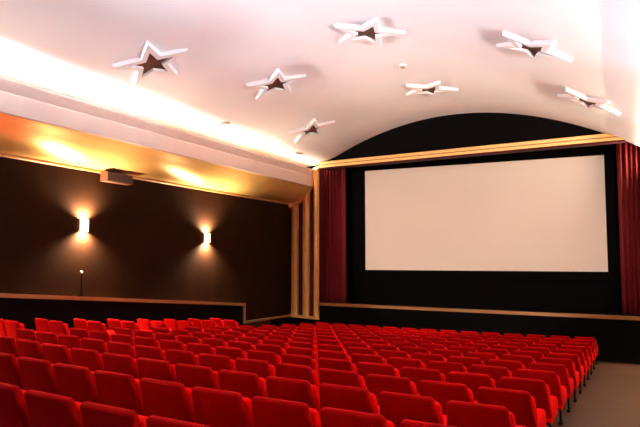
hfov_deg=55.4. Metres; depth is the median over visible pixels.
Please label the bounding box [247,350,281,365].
chair
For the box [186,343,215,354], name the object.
chair
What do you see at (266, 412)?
chair
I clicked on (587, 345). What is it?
chair
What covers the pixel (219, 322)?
chair
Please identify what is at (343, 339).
chair
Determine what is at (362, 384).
cushion
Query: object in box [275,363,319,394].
chair
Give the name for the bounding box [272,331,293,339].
chair
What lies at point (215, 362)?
chair
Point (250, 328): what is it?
chair
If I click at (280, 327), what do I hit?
chair
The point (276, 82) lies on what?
star
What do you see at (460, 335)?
chair
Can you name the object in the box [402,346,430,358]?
chair
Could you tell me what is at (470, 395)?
cushion
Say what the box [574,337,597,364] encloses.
chair
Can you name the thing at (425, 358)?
chair
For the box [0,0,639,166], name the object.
ceiling
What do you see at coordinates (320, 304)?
trim
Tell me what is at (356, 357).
chair
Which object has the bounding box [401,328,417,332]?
chair
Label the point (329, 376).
chair
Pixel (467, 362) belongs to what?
chair
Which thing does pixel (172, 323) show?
chair
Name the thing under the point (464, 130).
wall
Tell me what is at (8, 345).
chair
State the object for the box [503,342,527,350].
chair
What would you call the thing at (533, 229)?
screen
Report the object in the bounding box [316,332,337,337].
chair
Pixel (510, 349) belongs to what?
chair
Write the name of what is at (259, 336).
chair
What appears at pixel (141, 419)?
cushion
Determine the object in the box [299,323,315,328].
chair
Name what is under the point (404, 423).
chair
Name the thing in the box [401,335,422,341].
chair
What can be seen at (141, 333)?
chair
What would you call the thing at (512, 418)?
cushion
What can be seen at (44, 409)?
chair
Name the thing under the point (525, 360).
chair
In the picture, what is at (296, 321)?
wall
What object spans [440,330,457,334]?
chair
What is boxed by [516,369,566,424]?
chair
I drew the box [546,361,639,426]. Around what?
floor
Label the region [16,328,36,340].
chair
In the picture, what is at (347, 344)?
chair
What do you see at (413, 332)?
chair
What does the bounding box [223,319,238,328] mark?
chair
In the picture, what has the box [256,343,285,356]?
chair
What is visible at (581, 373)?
seat cushion
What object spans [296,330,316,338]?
chair
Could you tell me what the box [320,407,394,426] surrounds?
chair
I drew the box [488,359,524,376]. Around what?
chair
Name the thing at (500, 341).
chair
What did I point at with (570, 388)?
seat cushion
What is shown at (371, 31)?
star
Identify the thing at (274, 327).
chair
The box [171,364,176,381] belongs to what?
cushion
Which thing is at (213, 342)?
chair
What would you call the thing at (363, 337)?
chair
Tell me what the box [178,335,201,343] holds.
chair
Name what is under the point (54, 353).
chair
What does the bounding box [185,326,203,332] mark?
chair
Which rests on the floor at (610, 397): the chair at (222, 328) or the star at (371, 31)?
the chair at (222, 328)
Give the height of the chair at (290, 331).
0.730 m
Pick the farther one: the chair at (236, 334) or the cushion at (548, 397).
the chair at (236, 334)
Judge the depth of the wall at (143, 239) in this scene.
18.01 m
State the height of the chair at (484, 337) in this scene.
0.730 m
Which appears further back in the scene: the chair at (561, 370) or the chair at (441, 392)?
the chair at (561, 370)
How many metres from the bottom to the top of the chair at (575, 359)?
0.730 m
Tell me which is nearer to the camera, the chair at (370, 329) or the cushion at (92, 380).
the cushion at (92, 380)
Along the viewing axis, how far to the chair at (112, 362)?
7.08 m
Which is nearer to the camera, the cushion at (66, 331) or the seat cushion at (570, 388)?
the seat cushion at (570, 388)
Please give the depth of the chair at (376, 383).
6.50 m
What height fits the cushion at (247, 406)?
0.325 m
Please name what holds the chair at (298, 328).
on the floor at (610, 397)
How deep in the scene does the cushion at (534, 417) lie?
5.84 m
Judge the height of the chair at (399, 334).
0.730 m
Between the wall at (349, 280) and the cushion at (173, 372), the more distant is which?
the wall at (349, 280)
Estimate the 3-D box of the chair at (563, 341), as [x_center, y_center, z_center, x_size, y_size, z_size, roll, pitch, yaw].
[6.027,3.516,15.523,0.588,0.730,0.620,-2,-5,27]
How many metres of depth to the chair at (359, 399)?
5.48 m
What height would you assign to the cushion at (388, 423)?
0.325 m
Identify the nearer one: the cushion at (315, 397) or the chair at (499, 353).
the cushion at (315, 397)
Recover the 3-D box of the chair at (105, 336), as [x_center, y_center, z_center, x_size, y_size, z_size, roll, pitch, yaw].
[-3.771,2.467,11.010,0.588,0.730,0.620,-3,-5,35]
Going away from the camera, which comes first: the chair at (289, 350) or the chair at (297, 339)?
the chair at (289, 350)
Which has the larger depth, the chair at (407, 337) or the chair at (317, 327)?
the chair at (317, 327)
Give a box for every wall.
[0,157,290,320]
[292,317,318,326]
[307,144,621,310]
[327,113,633,160]
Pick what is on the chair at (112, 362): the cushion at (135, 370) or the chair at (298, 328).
the cushion at (135, 370)
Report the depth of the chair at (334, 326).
18.27 m
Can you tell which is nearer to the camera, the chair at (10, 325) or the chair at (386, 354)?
the chair at (386, 354)
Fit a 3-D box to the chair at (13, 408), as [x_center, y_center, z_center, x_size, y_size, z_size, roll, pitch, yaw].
[-2.225,1.625,4.696,0.588,0.730,0.620,-3,-5,33]
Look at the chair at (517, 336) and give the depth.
16.81 m
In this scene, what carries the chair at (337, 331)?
on the floor at (610, 397)
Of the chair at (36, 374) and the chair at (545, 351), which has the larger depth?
the chair at (545, 351)
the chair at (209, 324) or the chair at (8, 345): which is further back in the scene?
the chair at (209, 324)
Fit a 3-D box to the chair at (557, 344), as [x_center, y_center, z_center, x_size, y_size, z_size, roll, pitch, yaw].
[5.511,3.373,14.512,0.588,0.730,0.620,-2,-5,27]
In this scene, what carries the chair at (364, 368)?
on the floor at (610, 397)
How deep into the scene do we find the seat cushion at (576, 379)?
9.93 m
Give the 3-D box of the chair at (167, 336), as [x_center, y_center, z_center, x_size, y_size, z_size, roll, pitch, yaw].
[-2.764,2.623,11.642,0.588,0.730,0.620,-3,-5,34]
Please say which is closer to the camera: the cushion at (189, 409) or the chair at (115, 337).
the cushion at (189, 409)
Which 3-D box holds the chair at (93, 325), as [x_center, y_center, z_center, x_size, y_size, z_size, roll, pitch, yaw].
[-5.202,2.934,14.681,0.588,0.730,0.620,-3,-5,37]
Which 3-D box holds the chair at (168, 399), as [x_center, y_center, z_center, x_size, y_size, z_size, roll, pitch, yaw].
[-1.200,1.793,5.364,0.588,0.730,0.620,-3,-5,32]
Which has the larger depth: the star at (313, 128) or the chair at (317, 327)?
the star at (313, 128)
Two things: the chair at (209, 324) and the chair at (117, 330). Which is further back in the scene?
the chair at (209, 324)
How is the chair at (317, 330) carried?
on the floor at (610, 397)
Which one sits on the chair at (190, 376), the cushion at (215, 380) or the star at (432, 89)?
the cushion at (215, 380)
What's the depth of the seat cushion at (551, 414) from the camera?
6.91 m
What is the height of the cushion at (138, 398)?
0.325 m
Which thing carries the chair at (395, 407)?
on the floor at (610, 397)
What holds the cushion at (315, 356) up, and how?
on the chair at (289, 350)
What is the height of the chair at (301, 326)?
0.730 m
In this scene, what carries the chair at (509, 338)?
on the floor at (610, 397)
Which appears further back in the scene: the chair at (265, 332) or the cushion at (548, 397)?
the chair at (265, 332)
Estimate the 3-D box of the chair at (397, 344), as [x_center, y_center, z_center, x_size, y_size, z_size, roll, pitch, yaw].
[1.848,3.003,12.661,0.588,0.730,0.620,-3,-5,31]
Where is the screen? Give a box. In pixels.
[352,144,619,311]
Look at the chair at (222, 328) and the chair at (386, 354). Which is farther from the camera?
the chair at (222, 328)
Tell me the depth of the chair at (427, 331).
18.00 m
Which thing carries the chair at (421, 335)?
on the floor at (610, 397)
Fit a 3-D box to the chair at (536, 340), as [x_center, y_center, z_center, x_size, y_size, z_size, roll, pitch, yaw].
[5.487,3.539,15.797,0.588,0.730,0.620,-2,-5,28]
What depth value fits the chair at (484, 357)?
10.51 m
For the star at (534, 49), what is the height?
0.762 m
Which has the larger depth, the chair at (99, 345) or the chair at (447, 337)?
the chair at (447, 337)
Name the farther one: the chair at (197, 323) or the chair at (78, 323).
the chair at (197, 323)
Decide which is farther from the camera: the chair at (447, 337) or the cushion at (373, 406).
the chair at (447, 337)
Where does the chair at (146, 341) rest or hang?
on the floor at (610, 397)
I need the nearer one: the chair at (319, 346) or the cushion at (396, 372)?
the cushion at (396, 372)
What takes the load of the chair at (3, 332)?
on the floor at (610, 397)
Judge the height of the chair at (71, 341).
0.730 m
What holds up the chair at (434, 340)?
on the floor at (610, 397)
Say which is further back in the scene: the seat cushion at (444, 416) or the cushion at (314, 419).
the seat cushion at (444, 416)
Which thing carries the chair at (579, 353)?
on the floor at (610, 397)
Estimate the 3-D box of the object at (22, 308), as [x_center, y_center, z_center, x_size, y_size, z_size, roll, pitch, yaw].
[-7.169,2.511,14.006,0.132,3.698,27.456,-2,-5,26]
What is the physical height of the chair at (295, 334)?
0.730 m
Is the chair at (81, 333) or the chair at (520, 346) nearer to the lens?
the chair at (81, 333)
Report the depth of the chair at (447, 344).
13.12 m
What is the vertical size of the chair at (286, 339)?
0.730 m
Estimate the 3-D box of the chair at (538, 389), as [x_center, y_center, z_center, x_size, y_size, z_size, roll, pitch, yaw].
[2.433,2.253,7.140,0.588,0.730,0.620,-2,-5,30]
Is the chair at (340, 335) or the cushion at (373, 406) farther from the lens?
the chair at (340, 335)
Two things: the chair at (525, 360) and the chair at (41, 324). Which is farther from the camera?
the chair at (41, 324)
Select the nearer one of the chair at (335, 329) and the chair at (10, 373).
the chair at (10, 373)
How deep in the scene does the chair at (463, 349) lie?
11.82 m
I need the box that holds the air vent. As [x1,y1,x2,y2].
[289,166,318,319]
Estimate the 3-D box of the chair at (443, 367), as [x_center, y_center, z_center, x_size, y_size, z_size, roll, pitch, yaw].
[1.892,2.457,8.747,0.588,0.730,0.620,-3,-5,30]
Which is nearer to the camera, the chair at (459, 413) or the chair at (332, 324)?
the chair at (459, 413)
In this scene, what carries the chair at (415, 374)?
on the floor at (610, 397)
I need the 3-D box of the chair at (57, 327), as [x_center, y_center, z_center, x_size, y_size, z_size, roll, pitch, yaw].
[-5.698,2.760,13.715,0.588,0.730,0.620,-3,-5,37]
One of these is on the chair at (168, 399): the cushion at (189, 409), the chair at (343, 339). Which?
the cushion at (189, 409)
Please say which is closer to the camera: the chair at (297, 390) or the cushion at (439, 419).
the cushion at (439, 419)
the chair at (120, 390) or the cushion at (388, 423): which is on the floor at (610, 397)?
the chair at (120, 390)
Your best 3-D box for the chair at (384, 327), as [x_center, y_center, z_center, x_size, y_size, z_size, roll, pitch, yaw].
[2.284,3.845,18.846,0.588,0.730,0.620,-3,-5,31]
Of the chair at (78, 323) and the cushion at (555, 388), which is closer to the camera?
the cushion at (555, 388)
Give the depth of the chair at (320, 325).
18.58 m
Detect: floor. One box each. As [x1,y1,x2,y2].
[346,302,639,315]
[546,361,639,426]
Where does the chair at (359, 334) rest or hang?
on the floor at (610, 397)
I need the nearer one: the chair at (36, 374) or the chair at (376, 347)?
the chair at (36, 374)
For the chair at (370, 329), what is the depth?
17.62 m
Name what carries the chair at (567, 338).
on the floor at (610, 397)
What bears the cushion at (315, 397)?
on the chair at (297, 390)
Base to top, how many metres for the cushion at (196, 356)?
0.325 m
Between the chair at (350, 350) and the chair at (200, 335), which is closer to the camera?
the chair at (350, 350)
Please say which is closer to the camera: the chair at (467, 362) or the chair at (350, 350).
the chair at (467, 362)
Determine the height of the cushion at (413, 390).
0.325 m
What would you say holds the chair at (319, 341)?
on the floor at (610, 397)
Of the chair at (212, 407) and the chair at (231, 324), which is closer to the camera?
the chair at (212, 407)
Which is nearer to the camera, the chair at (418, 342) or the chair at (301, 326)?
the chair at (418, 342)
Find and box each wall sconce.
[80,220,88,230]
[204,233,209,241]
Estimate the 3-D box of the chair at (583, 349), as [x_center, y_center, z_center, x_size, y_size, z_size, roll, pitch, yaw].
[5.535,3.204,13.225,0.588,0.730,0.620,-2,-5,27]
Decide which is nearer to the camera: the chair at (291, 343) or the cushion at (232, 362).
the cushion at (232, 362)
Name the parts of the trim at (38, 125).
wall moulding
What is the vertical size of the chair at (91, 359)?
0.730 m
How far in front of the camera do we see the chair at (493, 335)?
17.11 m
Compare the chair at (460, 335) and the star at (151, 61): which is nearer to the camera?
the star at (151, 61)
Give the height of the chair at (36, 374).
0.730 m
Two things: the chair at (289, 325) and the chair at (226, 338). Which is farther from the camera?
the chair at (289, 325)
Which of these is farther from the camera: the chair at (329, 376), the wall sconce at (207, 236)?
the wall sconce at (207, 236)
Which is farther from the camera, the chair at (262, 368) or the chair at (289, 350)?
the chair at (289, 350)
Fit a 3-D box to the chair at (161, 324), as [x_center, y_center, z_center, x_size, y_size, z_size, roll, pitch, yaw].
[-4.211,3.271,16.613,0.588,0.730,0.620,-3,-5,36]
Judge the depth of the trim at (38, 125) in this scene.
16.23 m
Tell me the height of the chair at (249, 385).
0.730 m
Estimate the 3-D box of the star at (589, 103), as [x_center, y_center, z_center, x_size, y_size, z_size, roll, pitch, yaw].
[7.118,-3.013,16.018,1.678,0.880,1.637,1,-4,-13]
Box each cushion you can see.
[63,323,69,334]
[75,401,82,425]
[90,371,96,391]
[133,359,138,377]
[135,379,142,404]
[138,415,146,426]
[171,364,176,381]
[185,387,194,419]
[195,355,199,365]
[212,370,219,389]
[230,359,235,370]
[243,397,253,426]
[259,377,266,396]
[269,364,275,375]
[309,408,320,426]
[311,384,320,413]
[312,369,319,393]
[313,351,317,362]
[313,359,318,375]
[352,363,357,372]
[359,375,365,387]
[369,392,379,414]
[386,420,394,426]
[394,368,399,376]
[410,381,417,394]
[435,401,444,424]
[443,415,446,424]
[468,388,473,402]
[509,411,516,426]
[516,374,561,395]
[531,396,538,423]
[536,408,545,426]
[546,384,551,407]
[546,395,557,424]
[558,385,566,409]
[567,378,573,398]
[574,371,578,389]
[579,365,583,381]
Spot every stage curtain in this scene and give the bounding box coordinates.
[319,168,345,303]
[616,142,639,313]
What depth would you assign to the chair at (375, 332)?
16.34 m
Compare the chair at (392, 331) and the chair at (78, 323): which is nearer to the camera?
the chair at (78, 323)
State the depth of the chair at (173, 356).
8.08 m
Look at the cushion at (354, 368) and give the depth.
8.08 m
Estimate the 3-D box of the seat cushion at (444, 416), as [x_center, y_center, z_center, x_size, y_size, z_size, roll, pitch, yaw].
[0.909,1.958,5.478,0.586,0.248,0.480,-3,-5,31]
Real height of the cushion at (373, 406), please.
0.325 m
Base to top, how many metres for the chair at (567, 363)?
0.730 m
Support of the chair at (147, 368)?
on the floor at (610, 397)
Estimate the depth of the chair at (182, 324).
17.38 m
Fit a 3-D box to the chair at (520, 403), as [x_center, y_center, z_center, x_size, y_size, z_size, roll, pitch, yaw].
[1.916,2.082,6.127,0.588,0.730,0.620,-2,-5,30]
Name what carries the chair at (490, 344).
on the floor at (610, 397)
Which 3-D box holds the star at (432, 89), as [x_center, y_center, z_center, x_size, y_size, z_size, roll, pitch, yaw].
[3.433,-3.880,19.013,1.783,0.178,1.695,0,-4,26]
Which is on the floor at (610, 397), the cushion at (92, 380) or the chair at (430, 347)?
the chair at (430, 347)
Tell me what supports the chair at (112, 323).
on the floor at (610, 397)
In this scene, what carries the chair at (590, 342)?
on the floor at (610, 397)
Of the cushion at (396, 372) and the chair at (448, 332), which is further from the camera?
the chair at (448, 332)
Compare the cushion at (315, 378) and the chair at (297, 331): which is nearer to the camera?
the cushion at (315, 378)
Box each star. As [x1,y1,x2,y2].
[112,40,187,84]
[246,68,305,99]
[288,118,334,142]
[334,17,405,45]
[406,81,458,97]
[496,31,572,61]
[557,87,620,114]
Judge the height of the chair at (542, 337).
0.730 m
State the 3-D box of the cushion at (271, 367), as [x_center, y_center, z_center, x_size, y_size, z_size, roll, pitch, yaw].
[-0.770,2.013,7.577,0.576,0.325,0.190,-3,-5,32]
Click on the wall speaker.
(109, 177)
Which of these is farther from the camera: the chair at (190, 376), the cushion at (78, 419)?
the chair at (190, 376)
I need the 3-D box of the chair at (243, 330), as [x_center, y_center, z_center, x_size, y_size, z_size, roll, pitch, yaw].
[-1.770,3.146,14.915,0.588,0.730,0.620,-3,-5,34]
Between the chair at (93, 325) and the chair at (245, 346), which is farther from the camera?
the chair at (93, 325)
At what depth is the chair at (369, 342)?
12.74 m
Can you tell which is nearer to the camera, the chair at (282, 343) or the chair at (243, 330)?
the chair at (282, 343)
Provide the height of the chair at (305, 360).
0.730 m
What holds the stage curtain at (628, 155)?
on the floor at (457, 307)
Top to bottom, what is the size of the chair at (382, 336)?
0.730 m
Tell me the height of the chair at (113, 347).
0.730 m
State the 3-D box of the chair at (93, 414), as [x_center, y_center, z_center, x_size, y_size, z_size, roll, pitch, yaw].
[-1.195,1.591,4.042,0.588,0.730,0.620,-3,-5,32]
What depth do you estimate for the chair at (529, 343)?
14.52 m
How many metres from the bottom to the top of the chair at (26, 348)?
0.730 m
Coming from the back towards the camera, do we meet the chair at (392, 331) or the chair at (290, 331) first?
the chair at (392, 331)
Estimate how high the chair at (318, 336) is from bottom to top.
0.730 m
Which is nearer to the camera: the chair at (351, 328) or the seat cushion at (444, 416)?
the seat cushion at (444, 416)
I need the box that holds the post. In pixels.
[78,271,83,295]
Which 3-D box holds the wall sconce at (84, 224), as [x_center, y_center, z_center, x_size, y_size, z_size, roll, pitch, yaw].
[-6.215,0.317,16.135,0.150,0.300,0.240,-2,-5,26]
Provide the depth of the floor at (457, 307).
22.17 m
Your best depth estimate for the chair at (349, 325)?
19.26 m
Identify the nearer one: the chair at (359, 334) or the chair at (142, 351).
the chair at (142, 351)
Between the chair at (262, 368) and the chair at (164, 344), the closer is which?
the chair at (262, 368)
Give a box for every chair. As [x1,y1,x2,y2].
[0,319,6,335]
[0,336,18,357]
[0,352,23,389]
[0,382,29,426]
[4,320,36,339]
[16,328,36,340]
[16,339,43,359]
[18,357,58,394]
[24,389,82,426]
[35,318,50,331]
[36,331,58,344]
[42,343,72,364]
[49,320,69,334]
[54,363,97,402]
[58,334,82,348]
[69,328,89,338]
[70,347,103,371]
[73,318,88,331]
[80,401,146,426]
[81,337,107,353]
[88,320,114,334]
[89,330,111,341]
[94,370,143,415]
[102,352,138,378]
[107,319,121,329]
[107,341,136,358]
[111,333,134,345]
[114,327,134,337]
[121,321,152,332]
[134,330,155,338]
[134,336,159,346]
[135,345,166,360]
[137,319,151,330]
[137,357,176,381]
[140,378,194,422]
[146,415,209,426]
[151,320,171,330]
[152,327,171,333]
[155,332,177,340]
[159,339,186,350]
[164,319,178,329]
[165,349,199,365]
[172,329,192,335]
[175,363,219,389]
[178,320,203,329]
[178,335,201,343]
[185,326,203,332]
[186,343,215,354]
[188,318,202,328]
[192,331,214,338]
[192,386,253,426]
[199,353,235,371]
[202,320,217,328]
[202,338,227,347]
[204,328,223,334]
[209,318,223,325]
[214,326,231,331]
[214,334,237,341]
[215,346,247,359]
[218,369,266,398]
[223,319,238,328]
[224,330,245,337]
[228,340,255,351]
[232,328,251,333]
[235,358,275,379]
[238,336,262,345]
[239,325,256,330]
[245,332,267,340]
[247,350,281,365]
[251,396,320,426]
[252,329,271,336]
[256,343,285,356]
[257,327,275,332]
[261,324,277,329]
[263,339,288,349]
[266,376,320,420]
[268,335,291,343]
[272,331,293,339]
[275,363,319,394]
[276,328,294,335]
[279,326,296,332]
[281,324,297,328]
[281,353,318,375]
[286,346,317,362]
[289,341,317,355]
[292,337,316,346]
[294,333,316,342]
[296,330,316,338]
[297,327,315,333]
[298,325,315,330]
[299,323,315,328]
[316,324,332,328]
[316,326,333,331]
[316,329,335,334]
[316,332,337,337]
[317,335,339,342]
[317,339,342,347]
[317,344,346,354]
[318,350,351,362]
[318,357,357,372]
[319,368,366,388]
[319,383,379,414]
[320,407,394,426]
[331,323,345,327]
[333,325,349,329]
[334,328,352,332]
[336,330,355,336]
[338,333,359,342]
[341,337,364,347]
[344,341,369,351]
[347,347,377,360]
[348,324,362,329]
[350,327,366,330]
[352,353,386,370]
[353,329,371,334]
[357,332,376,338]
[358,362,399,386]
[361,335,382,342]
[365,325,379,329]
[366,339,390,347]
[367,374,419,404]
[369,328,385,332]
[372,344,399,354]
[373,330,391,335]
[379,333,399,339]
[379,349,410,363]
[379,391,446,426]
[383,326,399,330]
[385,337,407,344]
[388,329,404,333]
[389,357,425,376]
[392,341,417,350]
[394,332,413,337]
[400,419,456,426]
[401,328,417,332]
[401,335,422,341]
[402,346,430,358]
[402,366,445,392]
[408,330,426,335]
[410,339,433,346]
[413,352,446,367]
[416,333,435,339]
[420,329,437,333]
[420,343,447,353]
[420,380,477,414]
[425,337,446,343]
[428,360,467,381]
[429,331,447,336]
[433,349,463,361]
[436,341,460,349]
[439,335,459,340]
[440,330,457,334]
[447,400,525,426]
[449,371,495,400]
[450,333,468,338]
[450,338,472,345]
[450,346,477,356]
[450,356,484,372]
[460,331,477,336]
[462,336,482,342]
[464,343,489,351]
[467,351,498,365]
[471,364,511,387]
[472,334,492,340]
[476,340,499,347]
[478,386,545,426]
[481,348,509,359]
[482,332,499,337]
[487,338,508,344]
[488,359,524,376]
[493,345,519,354]
[496,335,515,341]
[500,376,557,426]
[502,354,535,368]
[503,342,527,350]
[504,333,523,338]
[512,339,534,346]
[514,350,543,362]
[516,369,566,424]
[520,337,541,343]
[523,347,550,356]
[526,334,546,340]
[529,362,573,412]
[531,343,556,352]
[538,341,561,348]
[539,357,578,402]
[545,338,566,344]
[548,353,583,393]
[550,335,570,341]
[555,349,587,386]
[561,345,590,379]
[566,342,593,374]
[571,339,595,369]
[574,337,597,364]
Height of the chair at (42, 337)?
0.730 m
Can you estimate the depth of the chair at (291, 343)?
11.04 m
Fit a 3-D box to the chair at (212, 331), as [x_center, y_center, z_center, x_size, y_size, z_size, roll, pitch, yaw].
[-2.271,2.982,13.938,0.588,0.730,0.620,-3,-5,34]
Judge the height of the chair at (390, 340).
0.730 m
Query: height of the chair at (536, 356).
0.730 m
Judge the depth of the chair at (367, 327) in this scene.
18.95 m
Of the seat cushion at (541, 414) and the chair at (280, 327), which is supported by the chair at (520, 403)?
the seat cushion at (541, 414)
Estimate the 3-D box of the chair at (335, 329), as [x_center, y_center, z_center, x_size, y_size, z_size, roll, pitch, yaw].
[0.759,3.574,17.193,0.588,0.730,0.620,-3,-5,32]
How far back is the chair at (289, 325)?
17.90 m
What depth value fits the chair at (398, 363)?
8.82 m
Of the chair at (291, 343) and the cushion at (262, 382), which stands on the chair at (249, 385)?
the cushion at (262, 382)
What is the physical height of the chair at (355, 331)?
0.730 m
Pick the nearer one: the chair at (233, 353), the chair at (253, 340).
the chair at (233, 353)
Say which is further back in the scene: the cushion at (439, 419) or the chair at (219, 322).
the chair at (219, 322)
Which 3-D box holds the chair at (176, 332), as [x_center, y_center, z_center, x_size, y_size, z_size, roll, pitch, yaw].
[-2.771,2.814,12.961,0.588,0.730,0.620,-3,-5,34]
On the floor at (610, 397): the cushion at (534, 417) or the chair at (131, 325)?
the chair at (131, 325)
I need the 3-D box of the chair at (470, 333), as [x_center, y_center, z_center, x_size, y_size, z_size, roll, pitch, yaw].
[4.393,3.750,17.647,0.588,0.730,0.620,-2,-5,29]
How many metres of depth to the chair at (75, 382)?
5.77 m
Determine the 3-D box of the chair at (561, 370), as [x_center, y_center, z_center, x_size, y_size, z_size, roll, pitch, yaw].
[3.467,2.584,9.167,0.588,0.730,0.620,-2,-5,29]
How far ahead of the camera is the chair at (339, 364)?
8.11 m
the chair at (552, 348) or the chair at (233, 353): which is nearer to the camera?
the chair at (233, 353)
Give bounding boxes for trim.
[0,76,313,204]
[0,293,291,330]
[317,134,624,169]
[318,303,639,319]
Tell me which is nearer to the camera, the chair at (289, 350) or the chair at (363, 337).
the chair at (289, 350)
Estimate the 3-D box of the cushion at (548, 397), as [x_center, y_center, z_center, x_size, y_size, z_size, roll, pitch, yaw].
[2.365,2.097,7.033,0.576,0.325,0.190,-2,-5,30]
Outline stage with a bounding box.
[319,305,639,363]
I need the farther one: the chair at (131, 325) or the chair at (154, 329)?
the chair at (131, 325)
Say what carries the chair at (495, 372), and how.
on the floor at (610, 397)
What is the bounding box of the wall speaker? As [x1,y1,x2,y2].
[100,171,132,184]
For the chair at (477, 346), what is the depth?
12.82 m
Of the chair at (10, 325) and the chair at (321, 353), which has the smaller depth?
the chair at (321, 353)
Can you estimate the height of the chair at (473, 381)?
0.730 m
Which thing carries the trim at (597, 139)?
attached to the wall at (464, 130)
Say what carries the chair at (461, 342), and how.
on the floor at (610, 397)
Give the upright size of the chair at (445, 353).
0.730 m
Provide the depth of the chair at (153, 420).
3.52 m
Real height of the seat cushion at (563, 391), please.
0.248 m
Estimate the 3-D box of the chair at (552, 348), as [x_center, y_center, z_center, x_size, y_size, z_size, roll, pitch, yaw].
[4.996,3.226,13.501,0.588,0.730,0.620,-2,-5,28]
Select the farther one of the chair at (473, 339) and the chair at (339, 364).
the chair at (473, 339)
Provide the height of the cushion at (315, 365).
0.325 m
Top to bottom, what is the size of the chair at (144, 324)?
0.730 m
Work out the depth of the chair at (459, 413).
4.88 m
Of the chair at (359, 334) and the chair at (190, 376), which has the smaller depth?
the chair at (190, 376)
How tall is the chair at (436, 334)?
0.730 m
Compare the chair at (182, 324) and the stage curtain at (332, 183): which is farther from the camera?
the stage curtain at (332, 183)
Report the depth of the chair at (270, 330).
15.63 m

